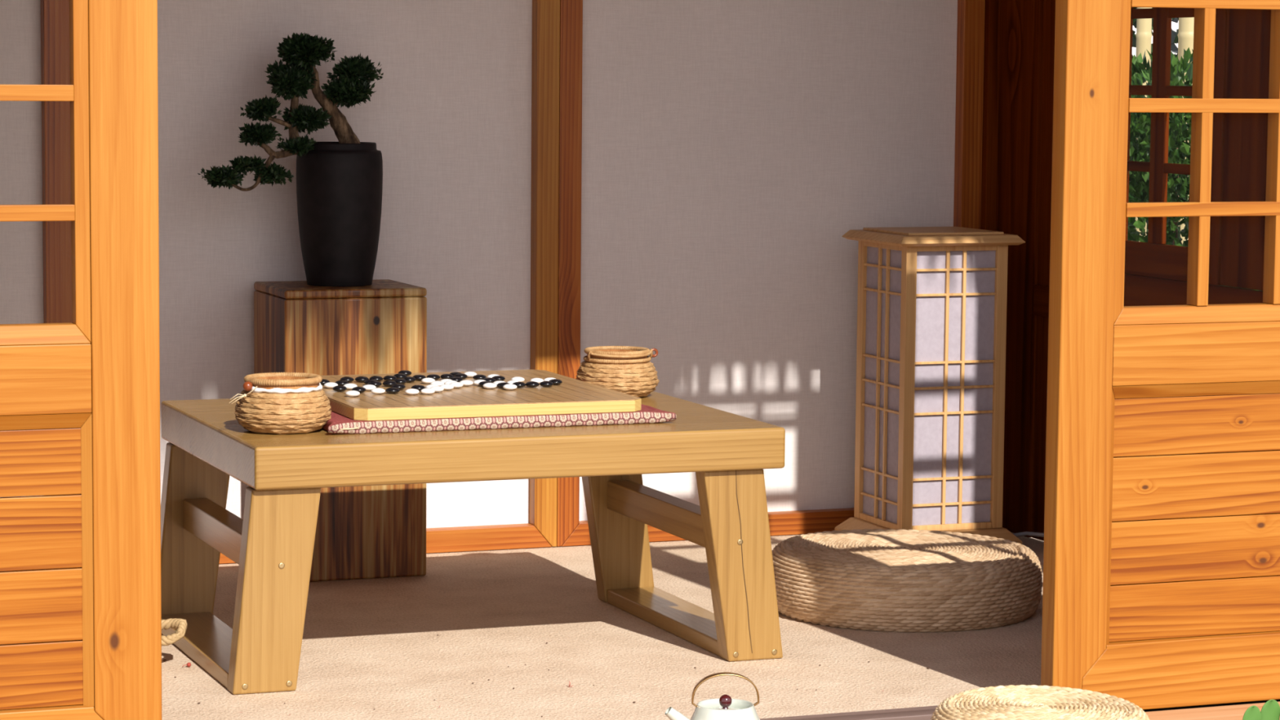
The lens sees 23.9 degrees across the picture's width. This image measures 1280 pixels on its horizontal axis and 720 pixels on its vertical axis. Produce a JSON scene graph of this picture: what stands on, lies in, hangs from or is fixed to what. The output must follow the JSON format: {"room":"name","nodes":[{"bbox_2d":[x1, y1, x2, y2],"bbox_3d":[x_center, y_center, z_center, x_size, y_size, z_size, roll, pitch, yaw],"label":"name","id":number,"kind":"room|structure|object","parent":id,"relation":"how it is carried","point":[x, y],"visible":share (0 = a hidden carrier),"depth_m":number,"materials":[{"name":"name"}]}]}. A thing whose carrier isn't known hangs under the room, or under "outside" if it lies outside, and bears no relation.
{"room":"japanese tea room","nodes":[
{"label":"japanese tea room","id":0,"kind":"room"},
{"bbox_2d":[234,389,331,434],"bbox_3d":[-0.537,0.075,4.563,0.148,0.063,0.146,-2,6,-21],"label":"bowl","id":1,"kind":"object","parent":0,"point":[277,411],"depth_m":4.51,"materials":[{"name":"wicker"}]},
{"bbox_2d":[0,0,957,528],"bbox_3d":[-0.595,-0.679,5.561,2.800,2.140,0.015,-2,6,-21],"label":"wall","id":2,"kind":"structure","parent":0,"point":[731,148],"depth_m":5.79,"materials":[{"name":"paint"}]},
{"bbox_2d":[40,0,75,495],"bbox_3d":[-1.036,-0.674,5.366,0.048,2.118,0.032,-2,6,-21],"label":"trim","id":3,"kind":"structure","parent":2,"relation":"attached to","point":[55,14],"depth_m":5.38,"materials":[{"name":"brown wood"}]},
{"bbox_2d":[218,507,853,564],"bbox_3d":[-0.175,0.335,5.798,1.718,0.043,0.032,-2,6,-21],"label":"baseboard","id":4,"kind":"structure","parent":2,"relation":"attached to","point":[524,535],"depth_m":5.77,"materials":[{"name":"brown wood"}]},
{"bbox_2d":[528,0,559,546],"bbox_3d":[-0.176,-0.698,5.695,0.045,2.118,0.032,-2,6,-21],"label":"wooden post","id":5,"kind":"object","parent":2,"relation":"attached to","point":[545,64],"depth_m":5.72,"materials":[{"name":"brown wood"}]},
{"bbox_2d":[556,0,582,546],"bbox_3d":[-0.134,-0.699,5.712,0.045,2.118,0.032,-2,6,-21],"label":"wooden post","id":6,"kind":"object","parent":2,"relation":"attached to","point":[571,11],"depth_m":5.74,"materials":[{"name":"brown wood"}]},
{"bbox_2d":[953,0,985,229],"bbox_3d":[0.658,-0.721,6.015,0.046,2.118,0.032,-2,6,-21],"label":"trim","id":7,"kind":"structure","parent":2,"relation":"attached to","point":[971,13],"depth_m":6.02,"materials":[{"name":"brown wood"}]},
{"bbox_2d":[980,0,1000,231],"bbox_3d":[0.707,-0.722,6.024,0.052,2.118,0.050,-2,6,-21],"label":"trim","id":8,"kind":"structure","parent":2,"relation":"attached to","point":[992,11],"depth_m":6.02,"materials":[{"name":"brown wood"}]},
{"bbox_2d":[161,532,1044,719],"bbox_3d":[-0.316,0.454,4.930,2.810,0.030,1.591,-2,6,-21],"label":"floor","id":9,"kind":"structure","parent":0,"point":[368,645],"depth_m":4.71,"materials":[{"name":"beige carpet"}]},
{"bbox_2d":[161,617,187,645],"bbox_3d":[-0.938,0.423,4.556,0.395,0.099,0.391,4,6,30],"label":"cushion","id":10,"kind":"object","parent":9,"relation":"on","point":[180,624],"visible":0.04,"depth_m":4.61,"materials":[{"name":"beige wicker"}]},
{"bbox_2d":[253,279,426,582],"bbox_3d":[-0.544,0.122,5.488,0.260,0.519,0.232,-2,6,-21],"label":"plant stand","id":11,"kind":"object","parent":9,"relation":"on","point":[380,326],"visible":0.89,"depth_m":5.39,"materials":[{"name":"brown wood"}]},
{"bbox_2d":[197,31,383,286],"bbox_3d":[-0.615,-0.357,5.390,0.342,0.452,0.155,-3,7,-36],"label":"bonsai","id":12,"kind":"object","parent":11,"relation":"on","point":[340,184],"visible":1,"depth_m":5.39,"materials":[{"name":"black ceramic"}]},
{"bbox_2d":[296,141,382,286],"bbox_3d":[-0.541,-0.264,5.454,0.155,0.255,0.155,-2,6,-21],"label":"pot","id":13,"kind":"object","parent":12,"relation":"attached to","point":[340,184],"depth_m":5.39,"materials":[{"name":"black ceramic"}]},
{"bbox_2d":[160,391,785,694],"bbox_3d":[-0.292,0.266,4.825,0.872,0.364,0.645,-2,6,-21],"label":"table","id":14,"kind":"object","parent":9,"relation":"on","point":[273,544],"visible":0.96,"depth_m":4.64,"materials":[{"name":"brown wood"}]},
{"bbox_2d":[228,372,331,434],"bbox_3d":[-0.537,0.065,4.562,0.146,0.083,0.146,1,6,8],"label":"woven basket","id":15,"kind":"object","parent":14,"relation":"on","point":[275,402],"visible":1,"depth_m":4.51,"materials":[{"name":"wicker"}]},
{"bbox_2d":[322,404,676,434],"bbox_3d":[-0.294,0.073,4.840,0.558,0.019,0.504,-2,6,-21],"label":"mat","id":16,"kind":"object","parent":14,"relation":"on","point":[338,424],"visible":0.32,"depth_m":4.61,"materials":[{"name":"fabric"}]},
{"bbox_2d":[320,369,641,421],"bbox_3d":[-0.295,0.054,4.840,0.462,0.019,0.490,-2,6,-21],"label":"game board","id":17,"kind":"object","parent":16,"relation":"on","point":[572,396],"visible":0.66,"depth_m":4.67,"materials":[{"name":"brown wood"}]},
{"bbox_2d":[320,378,329,385],"bbox_3d":[-0.509,0.035,4.858,0.023,0.010,0.023,-2,6,-21],"label":"stone","id":18,"kind":"object","parent":17,"relation":"on","point":[323,381],"visible":0.57,"depth_m":4.85,"materials":[{"name":"black stone"}]},
{"bbox_2d":[324,382,337,388],"bbox_3d":[-0.491,0.040,4.811,0.023,0.010,0.023,-2,6,-21],"label":"stone","id":19,"kind":"object","parent":17,"relation":"on","point":[330,384],"visible":0.91,"depth_m":4.80,"materials":[{"name":"white stone"}]},
{"bbox_2d":[332,385,346,391],"bbox_3d":[-0.472,0.045,4.763,0.023,0.010,0.023,-2,6,-21],"label":"stone","id":20,"kind":"object","parent":17,"relation":"on","point":[339,388],"visible":1,"depth_m":4.75,"materials":[{"name":"black stone"}]},
{"bbox_2d":[334,380,348,386],"bbox_3d":[-0.477,0.037,4.843,0.023,0.010,0.023,-2,6,-21],"label":"stone","id":21,"kind":"object","parent":17,"relation":"on","point":[343,383],"visible":0.68,"depth_m":4.83,"materials":[{"name":"black stone"}]},
{"bbox_2d":[340,376,354,382],"bbox_3d":[-0.474,0.032,4.900,0.023,0.010,0.023,-2,6,-21],"label":"stone","id":22,"kind":"object","parent":17,"relation":"on","point":[348,379],"visible":0.75,"depth_m":4.89,"materials":[{"name":"black stone"}]},
{"bbox_2d":[343,383,357,389],"bbox_3d":[-0.459,0.042,4.797,0.023,0.010,0.023,-2,6,-21],"label":"stone","id":23,"kind":"object","parent":17,"relation":"on","point":[349,386],"visible":0.89,"depth_m":4.79,"materials":[{"name":"white stone"}]},
{"bbox_2d":[345,390,359,396],"bbox_3d":[-0.445,0.052,4.692,0.023,0.010,0.023,-2,6,-21],"label":"stone","id":24,"kind":"object","parent":17,"relation":"on","point":[352,393],"visible":1,"depth_m":4.68,"materials":[{"name":"white"}]},
{"bbox_2d":[351,386,365,392],"bbox_3d":[-0.441,0.047,4.748,0.023,0.010,0.023,-2,6,-21],"label":"stone","id":25,"kind":"object","parent":17,"relation":"on","point":[361,389],"visible":0.77,"depth_m":4.74,"materials":[{"name":"black"}]},
{"bbox_2d":[355,376,368,382],"bbox_3d":[-0.451,0.031,4.908,0.023,0.010,0.023,-2,6,-21],"label":"stone","id":26,"kind":"object","parent":17,"relation":"on","point":[360,379],"visible":0.91,"depth_m":4.90,"materials":[{"name":"black stone"}]},
{"bbox_2d":[362,384,376,391],"bbox_3d":[-0.427,0.044,4.781,0.023,0.010,0.023,-2,6,-21],"label":"stone","id":27,"kind":"object","parent":17,"relation":"on","point":[368,387],"visible":0.89,"depth_m":4.77,"materials":[{"name":"white stone"}]},
{"bbox_2d":[364,379,377,384],"bbox_3d":[-0.431,0.036,4.861,0.023,0.010,0.023,-2,6,-21],"label":"stone","id":28,"kind":"object","parent":17,"relation":"on","point":[366,382],"visible":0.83,"depth_m":4.85,"materials":[{"name":"black stone"}]},
{"bbox_2d":[367,381,382,386],"bbox_3d":[-0.424,0.038,4.837,0.023,0.010,0.023,-2,6,-21],"label":"stone","id":29,"kind":"object","parent":17,"relation":"on","point":[376,384],"visible":0.73,"depth_m":4.83,"materials":[{"name":"black stone"}]},
{"bbox_2d":[368,375,382,381],"bbox_3d":[-0.428,0.031,4.916,0.023,0.010,0.023,-2,6,-21],"label":"stone","id":30,"kind":"object","parent":17,"relation":"on","point":[375,377],"visible":0.73,"depth_m":4.91,"materials":[{"name":"black stone"}]},
{"bbox_2d":[370,387,385,394],"bbox_3d":[-0.409,0.048,4.733,0.023,0.010,0.023,-2,6,-21],"label":"stone","id":31,"kind":"object","parent":17,"relation":"on","point":[376,390],"visible":1,"depth_m":4.72,"materials":[{"name":"white"}]},
{"bbox_2d":[382,380,396,386],"bbox_3d":[-0.400,0.038,4.845,0.023,0.010,0.023,-2,6,-21],"label":"stone","id":32,"kind":"object","parent":17,"relation":"on","point":[388,383],"visible":0.91,"depth_m":4.84,"materials":[{"name":"black stone"}]},
{"bbox_2d":[382,375,396,381],"bbox_3d":[-0.406,0.030,4.926,0.023,0.010,0.023,-2,6,-21],"label":"stone","id":33,"kind":"object","parent":17,"relation":"on","point":[386,378],"visible":0.73,"depth_m":4.92,"materials":[{"name":"black stone"}]},
{"bbox_2d":[385,387,399,393],"bbox_3d":[-0.387,0.048,4.742,0.023,0.010,0.023,-2,6,-21],"label":"stone","id":34,"kind":"object","parent":17,"relation":"on","point":[390,390],"visible":1,"depth_m":4.74,"materials":[{"name":"black"}]},
{"bbox_2d":[391,383,405,389],"bbox_3d":[-0.383,0.042,4.798,0.023,0.010,0.023,-2,6,-21],"label":"stone","id":35,"kind":"object","parent":17,"relation":"on","point":[400,386],"visible":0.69,"depth_m":4.79,"materials":[{"name":"black stone"}]},
{"bbox_2d":[392,378,406,384],"bbox_3d":[-0.387,0.035,4.877,0.023,0.010,0.023,-2,6,-21],"label":"stone","id":36,"kind":"object","parent":17,"relation":"on","point":[402,381],"visible":0.76,"depth_m":4.87,"materials":[{"name":"black stone"}]},
{"bbox_2d":[393,373,406,378],"bbox_3d":[-0.393,0.027,4.957,0.023,0.010,0.023,-2,6,-21],"label":"stone","id":37,"kind":"object","parent":17,"relation":"on","point":[397,375],"visible":0.69,"depth_m":4.95,"materials":[{"name":"black stone"}]},
{"bbox_2d":[398,369,411,376],"bbox_3d":[-0.389,0.022,5.013,0.023,0.010,0.023,-2,6,-21],"label":"stone","id":38,"kind":"object","parent":17,"relation":"on","point":[406,373],"visible":0.73,"depth_m":5.00,"materials":[{"name":"black stone"}]},
{"bbox_2d":[402,376,416,382],"bbox_3d":[-0.374,0.032,4.911,0.023,0.010,0.023,-2,6,-21],"label":"stone","id":39,"kind":"object","parent":17,"relation":"on","point":[409,379],"visible":1,"depth_m":4.90,"materials":[{"name":"black stone"}]},
{"bbox_2d":[404,388,419,395],"bbox_3d":[-0.355,0.050,4.726,0.023,0.010,0.023,-2,6,-21],"label":"stone","id":40,"kind":"object","parent":17,"relation":"on","point":[411,391],"visible":1,"depth_m":4.72,"materials":[{"name":"white"}]},
{"bbox_2d":[411,384,425,391],"bbox_3d":[-0.350,0.044,4.783,0.023,0.010,0.023,-2,6,-21],"label":"stone","id":41,"kind":"object","parent":17,"relation":"on","point":[418,387],"visible":0.73,"depth_m":4.77,"materials":[{"name":"black stone"}]},
{"bbox_2d":[412,374,426,380],"bbox_3d":[-0.360,0.029,4.942,0.023,0.010,0.023,-2,6,-21],"label":"stone","id":42,"kind":"object","parent":17,"relation":"on","point":[419,377],"visible":0.91,"depth_m":4.93,"materials":[{"name":"black stone"}]},
{"bbox_2d":[420,387,435,394],"bbox_3d":[-0.332,0.049,4.735,0.023,0.010,0.023,-2,6,-21],"label":"stone","id":43,"kind":"object","parent":17,"relation":"on","point":[425,391],"visible":1,"depth_m":4.73,"materials":[{"name":"white"}]},
{"bbox_2d":[421,377,435,383],"bbox_3d":[-0.342,0.034,4.895,0.023,0.010,0.023,-2,6,-21],"label":"stone","id":44,"kind":"object","parent":17,"relation":"on","point":[426,380],"visible":0.94,"depth_m":4.89,"materials":[{"name":"white stone"}]},
{"bbox_2d":[425,384,438,388],"bbox_3d":[-0.328,0.043,4.792,0.023,0.010,0.023,-2,6,-21],"label":"stone","id":45,"kind":"object","parent":17,"relation":"on","point":[428,386],"visible":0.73,"depth_m":4.79,"materials":[{"name":"white stone"}]},
{"bbox_2d":[426,373,439,380],"bbox_3d":[-0.338,0.028,4.951,0.023,0.010,0.023,-2,6,-21],"label":"stone","id":46,"kind":"object","parent":17,"relation":"on","point":[434,376],"visible":0.77,"depth_m":4.94,"materials":[{"name":"black stone"}]},
{"bbox_2d":[430,386,444,392],"bbox_3d":[-0.320,0.046,4.768,0.023,0.010,0.023,-2,6,-21],"label":"stone","id":47,"kind":"object","parent":17,"relation":"on","point":[437,388],"visible":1,"depth_m":4.76,"materials":[{"name":"white"}]},
{"bbox_2d":[430,380,444,386],"bbox_3d":[-0.325,0.038,4.847,0.023,0.010,0.023,-2,6,-21],"label":"stone","id":48,"kind":"object","parent":17,"relation":"on","point":[437,383],"visible":0.61,"depth_m":4.84,"materials":[{"name":"white stone"}]},
{"bbox_2d":[440,378,452,384],"bbox_3d":[-0.311,0.035,4.879,0.023,0.010,0.023,-2,6,-21],"label":"stone","id":49,"kind":"object","parent":17,"relation":"on","point":[443,380],"visible":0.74,"depth_m":4.87,"materials":[{"name":"white stone"}]},
{"bbox_2d":[440,373,453,378],"bbox_3d":[-0.316,0.027,4.960,0.023,0.010,0.023,-2,6,-21],"label":"stone","id":50,"kind":"object","parent":17,"relation":"on","point":[444,375],"visible":0.73,"depth_m":4.95,"materials":[{"name":"black stone"}]},
{"bbox_2d":[440,383,453,390],"bbox_3d":[-0.306,0.043,4.800,0.023,0.010,0.023,-2,6,-21],"label":"stone","id":51,"kind":"object","parent":17,"relation":"on","point":[446,387],"visible":1,"depth_m":4.79,"materials":[{"name":"white stone"}]},
{"bbox_2d":[444,380,457,384],"bbox_3d":[-0.302,0.038,4.856,0.023,0.010,0.023,-2,6,-21],"label":"stone","id":52,"kind":"object","parent":17,"relation":"on","point":[448,382],"visible":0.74,"depth_m":4.85,"materials":[{"name":"white stone"}]},
{"bbox_2d":[449,372,460,375],"bbox_3d":[-0.303,0.025,4.992,0.023,0.010,0.023,-2,6,-21],"label":"stone","id":53,"kind":"object","parent":17,"relation":"on","point":[451,373],"visible":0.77,"depth_m":4.99,"materials":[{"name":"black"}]},
{"bbox_2d":[449,382,462,387],"bbox_3d":[-0.293,0.040,4.832,0.023,0.010,0.023,-2,6,-21],"label":"stone","id":54,"kind":"object","parent":17,"relation":"on","point":[456,384],"visible":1,"depth_m":4.82,"materials":[{"name":"white stone"}]},
{"bbox_2d":[449,377,462,382],"bbox_3d":[-0.299,0.032,4.912,0.023,0.010,0.023,-2,6,-21],"label":"stone","id":55,"kind":"object","parent":17,"relation":"on","point":[455,379],"visible":0.62,"depth_m":4.90,"materials":[{"name":"black stone"}]},
{"bbox_2d":[453,373,467,378],"bbox_3d":[-0.294,0.027,4.968,0.023,0.010,0.023,-2,6,-21],"label":"stone","id":56,"kind":"object","parent":17,"relation":"on","point":[460,375],"visible":0.76,"depth_m":4.96,"materials":[{"name":"black stone"}]},
{"bbox_2d":[459,379,473,386],"bbox_3d":[-0.279,0.037,4.865,0.023,0.010,0.023,-2,6,-21],"label":"stone","id":57,"kind":"object","parent":17,"relation":"on","point":[465,383],"visible":1,"depth_m":4.86,"materials":[{"name":"white stone"}]},
{"bbox_2d":[463,371,476,377],"bbox_3d":[-0.280,0.024,5.001,0.023,0.010,0.023,-2,6,-21],"label":"stone","id":58,"kind":"object","parent":17,"relation":"on","point":[470,374],"visible":0.94,"depth_m":4.99,"materials":[{"name":"white stone"}]},
{"bbox_2d":[472,374,486,380],"bbox_3d":[-0.262,0.029,4.953,0.023,0.010,0.023,-2,6,-21],"label":"stone","id":59,"kind":"object","parent":17,"relation":"on","point":[476,377],"visible":0.76,"depth_m":4.95,"materials":[{"name":"black stone"}]},
{"bbox_2d":[473,379,485,385],"bbox_3d":[-0.257,0.036,4.873,0.023,0.010,0.023,-2,6,-21],"label":"stone","id":60,"kind":"object","parent":17,"relation":"on","point":[475,382],"visible":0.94,"depth_m":4.87,"materials":[{"name":"white stone"}]},
{"bbox_2d":[478,381,491,386],"bbox_3d":[-0.247,0.039,4.850,0.023,0.010,0.023,-2,6,-21],"label":"stone","id":61,"kind":"object","parent":17,"relation":"on","point":[480,384],"visible":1,"depth_m":4.84,"materials":[{"name":"black stone"}]},
{"bbox_2d":[483,377,496,382],"bbox_3d":[-0.244,0.033,4.905,0.023,0.010,0.023,-2,6,-21],"label":"stone","id":62,"kind":"object","parent":17,"relation":"on","point":[491,380],"visible":0.7,"depth_m":4.90,"materials":[{"name":"black stone"}]},
{"bbox_2d":[483,382,497,388],"bbox_3d":[-0.239,0.041,4.825,0.023,0.010,0.023,-2,6,-21],"label":"stone","id":63,"kind":"object","parent":17,"relation":"on","point":[487,385],"visible":1,"depth_m":4.82,"materials":[{"name":"white stone"}]},
{"bbox_2d":[487,373,498,377],"bbox_3d":[-0.239,0.028,4.962,0.023,0.010,0.023,-2,6,-21],"label":"stone","id":64,"kind":"object","parent":17,"relation":"on","point":[491,375],"visible":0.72,"depth_m":4.96,"materials":[{"name":"white stone"}]},
{"bbox_2d":[492,375,505,381],"bbox_3d":[-0.231,0.030,4.937,0.023,0.010,0.023,-2,6,-21],"label":"stone","id":65,"kind":"object","parent":17,"relation":"on","point":[496,377],"visible":0.85,"depth_m":4.93,"materials":[{"name":"black stone"}]},
{"bbox_2d":[493,380,504,385],"bbox_3d":[-0.225,0.038,4.858,0.023,0.010,0.023,-2,6,-21],"label":"stone","id":66,"kind":"object","parent":17,"relation":"on","point":[497,381],"visible":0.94,"depth_m":4.85,"materials":[{"name":"white stone"}]},
{"bbox_2d":[497,382,509,388],"bbox_3d":[-0.217,0.040,4.834,0.023,0.010,0.023,-2,6,-21],"label":"stone","id":67,"kind":"object","parent":17,"relation":"on","point":[501,384],"visible":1,"depth_m":4.83,"materials":[{"name":"black stone"}]},
{"bbox_2d":[502,383,516,390],"bbox_3d":[-0.206,0.043,4.810,0.023,0.010,0.023,-2,6,-21],"label":"stone","id":68,"kind":"object","parent":17,"relation":"on","point":[509,386],"visible":1,"depth_m":4.80,"materials":[{"name":"white stone"}]},
{"bbox_2d":[506,380,519,383],"bbox_3d":[-0.203,0.037,4.866,0.023,0.010,0.023,-2,6,-21],"label":"stone","id":69,"kind":"object","parent":17,"relation":"on","point":[509,381],"visible":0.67,"depth_m":4.86,"materials":[{"name":"white stone"}]},
{"bbox_2d":[511,376,524,382],"bbox_3d":[-0.199,0.032,4.923,0.023,0.010,0.023,-2,6,-21],"label":"stone","id":70,"kind":"object","parent":17,"relation":"on","point":[517,378],"visible":0.73,"depth_m":4.92,"materials":[{"name":"white stone"}]},
{"bbox_2d":[512,382,525,387],"bbox_3d":[-0.194,0.040,4.844,0.023,0.010,0.023,-2,6,-21],"label":"stone","id":71,"kind":"object","parent":17,"relation":"on","point":[519,384],"visible":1,"depth_m":4.84,"materials":[{"name":"black stone"}]},
{"bbox_2d":[525,381,539,387],"bbox_3d":[-0.172,0.039,4.852,0.023,0.010,0.023,-2,6,-21],"label":"stone","id":72,"kind":"object","parent":17,"relation":"on","point":[531,384],"visible":1,"depth_m":4.84,"materials":[{"name":"black stone"}]},
{"bbox_2d":[529,377,543,383],"bbox_3d":[-0.167,0.034,4.908,0.023,0.010,0.023,-2,6,-21],"label":"stone","id":73,"kind":"object","parent":17,"relation":"on","point":[539,380],"visible":0.58,"depth_m":4.90,"materials":[{"name":"white stone"}]},
{"bbox_2d":[539,381,553,386],"bbox_3d":[-0.150,0.038,4.860,0.023,0.010,0.023,-2,6,-21],"label":"stone","id":74,"kind":"object","parent":17,"relation":"on","point":[544,384],"visible":1,"depth_m":4.85,"materials":[{"name":"black stone"}]},
{"bbox_2d":[543,377,555,381],"bbox_3d":[-0.145,0.033,4.916,0.023,0.010,0.023,-2,6,-21],"label":"stone","id":75,"kind":"object","parent":17,"relation":"on","point":[548,378],"visible":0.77,"depth_m":4.91,"materials":[{"name":"white stone"}]},
{"bbox_2d":[548,378,562,385],"bbox_3d":[-0.137,0.035,4.892,0.023,0.010,0.023,-2,6,-21],"label":"stone","id":76,"kind":"object","parent":17,"relation":"on","point":[555,381],"visible":1,"depth_m":4.88,"materials":[{"name":"black stone"}]},
{"bbox_2d":[575,346,659,397],"bbox_3d":[-0.038,0.021,5.087,0.140,0.080,0.141,-2,6,-21],"label":"woven basket","id":77,"kind":"object","parent":14,"relation":"on","point":[628,370],"visible":0.94,"depth_m":5.04,"materials":[{"name":"wicker"}]},
{"bbox_2d":[771,528,1042,632],"bbox_3d":[0.448,0.372,5.150,0.467,0.114,0.472,1,5,3],"label":"cushion","id":78,"kind":"object","parent":9,"relation":"on","point":[875,580],"visible":0.98,"depth_m":4.98,"materials":[{"name":"beige wicker"}]},
{"bbox_2d":[834,226,1025,544],"bbox_3d":[0.557,0.054,5.823,0.270,0.610,0.270,-2,6,-21],"label":"floor lamp","id":79,"kind":"object","parent":9,"relation":"on","point":[931,301],"visible":0.95,"depth_m":5.74,"materials":[{"name":"white paper"}]},
{"bbox_2d":[1013,531,1044,537],"bbox_3d":[0.876,0.371,5.550,0.058,0.038,0.715,-2,6,-26],"label":"power cord","id":80,"kind":"object","parent":9,"relation":"on","point":[1024,533],"visible":0.18,"depth_m":5.81,"materials":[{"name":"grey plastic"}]},
{"bbox_2d":[1031,0,1271,541],"bbox_3d":[0.932,-0.664,5.450,0.013,2.116,0.861,-2,6,-21],"label":"wall","id":81,"kind":"structure","parent":0,"point":[1248,30],"depth_m":5.24,"materials":[{"name":"brown wood"}]},
{"bbox_2d":[995,0,1043,537],"bbox_3d":[0.747,-0.712,5.926,0.011,2.116,0.162,-2,6,-21],"label":"wooden post","id":82,"kind":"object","parent":81,"relation":"attached to","point":[1020,47],"depth_m":5.95,"materials":[{"name":"brown wood"}]},
{"bbox_2d":[1033,284,1049,317],"bbox_3d":[0.820,-0.105,5.780,0.011,0.059,0.270,-2,6,-21],"label":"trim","id":83,"kind":"structure","parent":81,"relation":"attached to","point":[1041,293],"depth_m":5.87,"materials":[{"name":"brown wood"}]},
{"bbox_2d":[1120,7,1133,457],"bbox_3d":[0.886,-0.676,5.567,0.011,2.116,0.066,-2,6,-21],"label":"trim","id":84,"kind":"structure","parent":81,"relation":"attached to","point":[1131,20],"depth_m":5.56,"materials":[{"name":"brown wood"}]},
{"bbox_2d":[1124,7,1227,284],"bbox_3d":[0.959,-0.928,5.357,0.011,1.573,0.328,-2,6,-21],"label":"window","id":85,"kind":"structure","parent":81,"relation":"in","point":[1153,258],"depth_m":5.43,"materials":[{"name":"brown wood"}]},
{"bbox_3d":[0.080,0.566,3.889,2.900,0.032,0.153,-2,6,-21],"label":"floor","id":86,"kind":"structure","parent":0,"visible":0},
{"bbox_2d":[665,671,759,719],"bbox_3d":[0.104,0.475,3.962,0.124,0.134,0.109,2,6,16],"label":"teapot","id":87,"kind":"object","parent":86,"relation":"on","point":[724,708],"visible":1,"depth_m":3.94,"materials":[{"name":"white ceramic"}]},
{"bbox_2d":[930,684,1149,719],"bbox_3d":[0.529,0.498,4.003,0.299,0.092,0.294,-2,6,-27],"label":"cushion","id":88,"kind":"object","parent":86,"relation":"on","point":[1011,702],"visible":1,"depth_m":4.00,"materials":[{"name":"beige wicker"}]},
{"bbox_3d":[-0.179,0.706,4.575,2.900,0.380,2.500,-2,6,-21],"label":"wall","id":89,"kind":"structure","parent":0,"visible":0},
{"bbox_2d":[0,0,161,719],"bbox_3d":[-0.857,-0.192,3.721,0.529,1.489,0.037,-2,6,-21],"label":"lattice door","id":90,"kind":"structure","parent":89,"relation":"in","point":[81,604],"depth_m":3.79,"materials":[{"name":"brown wood"}]},
{"bbox_2d":[760,705,937,719],"bbox_3d":[-0.022,0.534,4.166,2.810,0.042,0.052,-2,6,-21],"label":"trim","id":91,"kind":"structure","parent":89,"relation":"on","point":[925,713],"depth_m":4.29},
{"bbox_2d":[1040,0,1279,709],"bbox_3d":[0.830,-0.239,4.367,0.516,1.489,0.037,-2,6,-21],"label":"lattice door","id":92,"kind":"structure","parent":89,"relation":"in","point":[1161,589],"depth_m":4.35,"materials":[{"name":"brown wood"}]},
{"bbox_2d":[1142,699,1279,711],"bbox_3d":[-0.005,0.545,4.123,2.810,0.028,0.040,-2,6,-21],"label":"trim","id":93,"kind":"structure","parent":89,"relation":"on","point":[1277,700],"depth_m":4.45,"materials":[{"name":"black"}]},
{"bbox_2d":[1145,701,1279,719],"bbox_3d":[0.025,0.552,4.032,2.900,0.032,0.152,-2,6,-21],"label":"trim","id":94,"kind":"structure","parent":89,"relation":"on","point":[1237,712],"depth_m":4.37,"materials":[{"name":"brown wood"}]},
{"label":"outside","id":95,"kind":"structure","parent":0,"visible":0},
{"bbox_3d":[-0.653,0.647,7.347,32.000,0.040,30.000,-2,6,-21],"label":"ground","id":96,"kind":"structure","parent":95,"visible":0},
{"bbox_2d":[1242,699,1279,719],"bbox_3d":[0.660,0.691,3.264,0.133,0.673,0.064,-2,6,-21],"label":"leafy plant","id":97,"kind":"object","parent":96,"relation":"on","point":[1270,710],"visible":1,"depth_m":3.21,"materials":[{"name":"green plant"}]},
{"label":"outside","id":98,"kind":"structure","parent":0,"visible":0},
{"bbox_3d":[2.739,0.049,13.762,9.050,0.025,16.400,-2,6,-21],"label":"garden bed","id":99,"kind":"object","parent":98,"visible":0},
{"bbox_2d":[1131,7,1151,241],"bbox_3d":[1.349,-0.877,8.108,0.044,2.876,0.044,-2,6,-21],"label":"bamboo pole","id":100,"kind":"object","parent":99,"relation":"on","point":[1144,26],"visible":0.18,"depth_m":8.09,"materials":[{"name":"beige"}]},
{"bbox_2d":[1128,7,1178,240],"bbox_3d":[1.487,-0.732,9.390,3.310,2.853,1.089,-2,6,-21],"label":"hedge","id":101,"kind":"object","parent":99,"relation":"on","point":[1174,48],"visible":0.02,"depth_m":9.58,"materials":[{"name":"green plant"}]},
{"bbox_2d":[1177,17,1194,246],"bbox_3d":[1.448,-0.866,8.002,0.057,2.876,0.057,-2,6,-21],"label":"bamboo pole","id":102,"kind":"object","parent":99,"relation":"on","point":[1185,34],"visible":0.08,"depth_m":7.98,"materials":[{"name":"beige"}]},
{"bbox_2d":[1126,47,1262,291],"bbox_3d":[1.214,-0.012,6.901,0.827,1.394,1.149,4,6,29],"label":"shrub","id":103,"kind":"object","parent":99,"relation":"on","point":[1180,131],"visible":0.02,"depth_m":6.65,"materials":[{"name":"green plant"}]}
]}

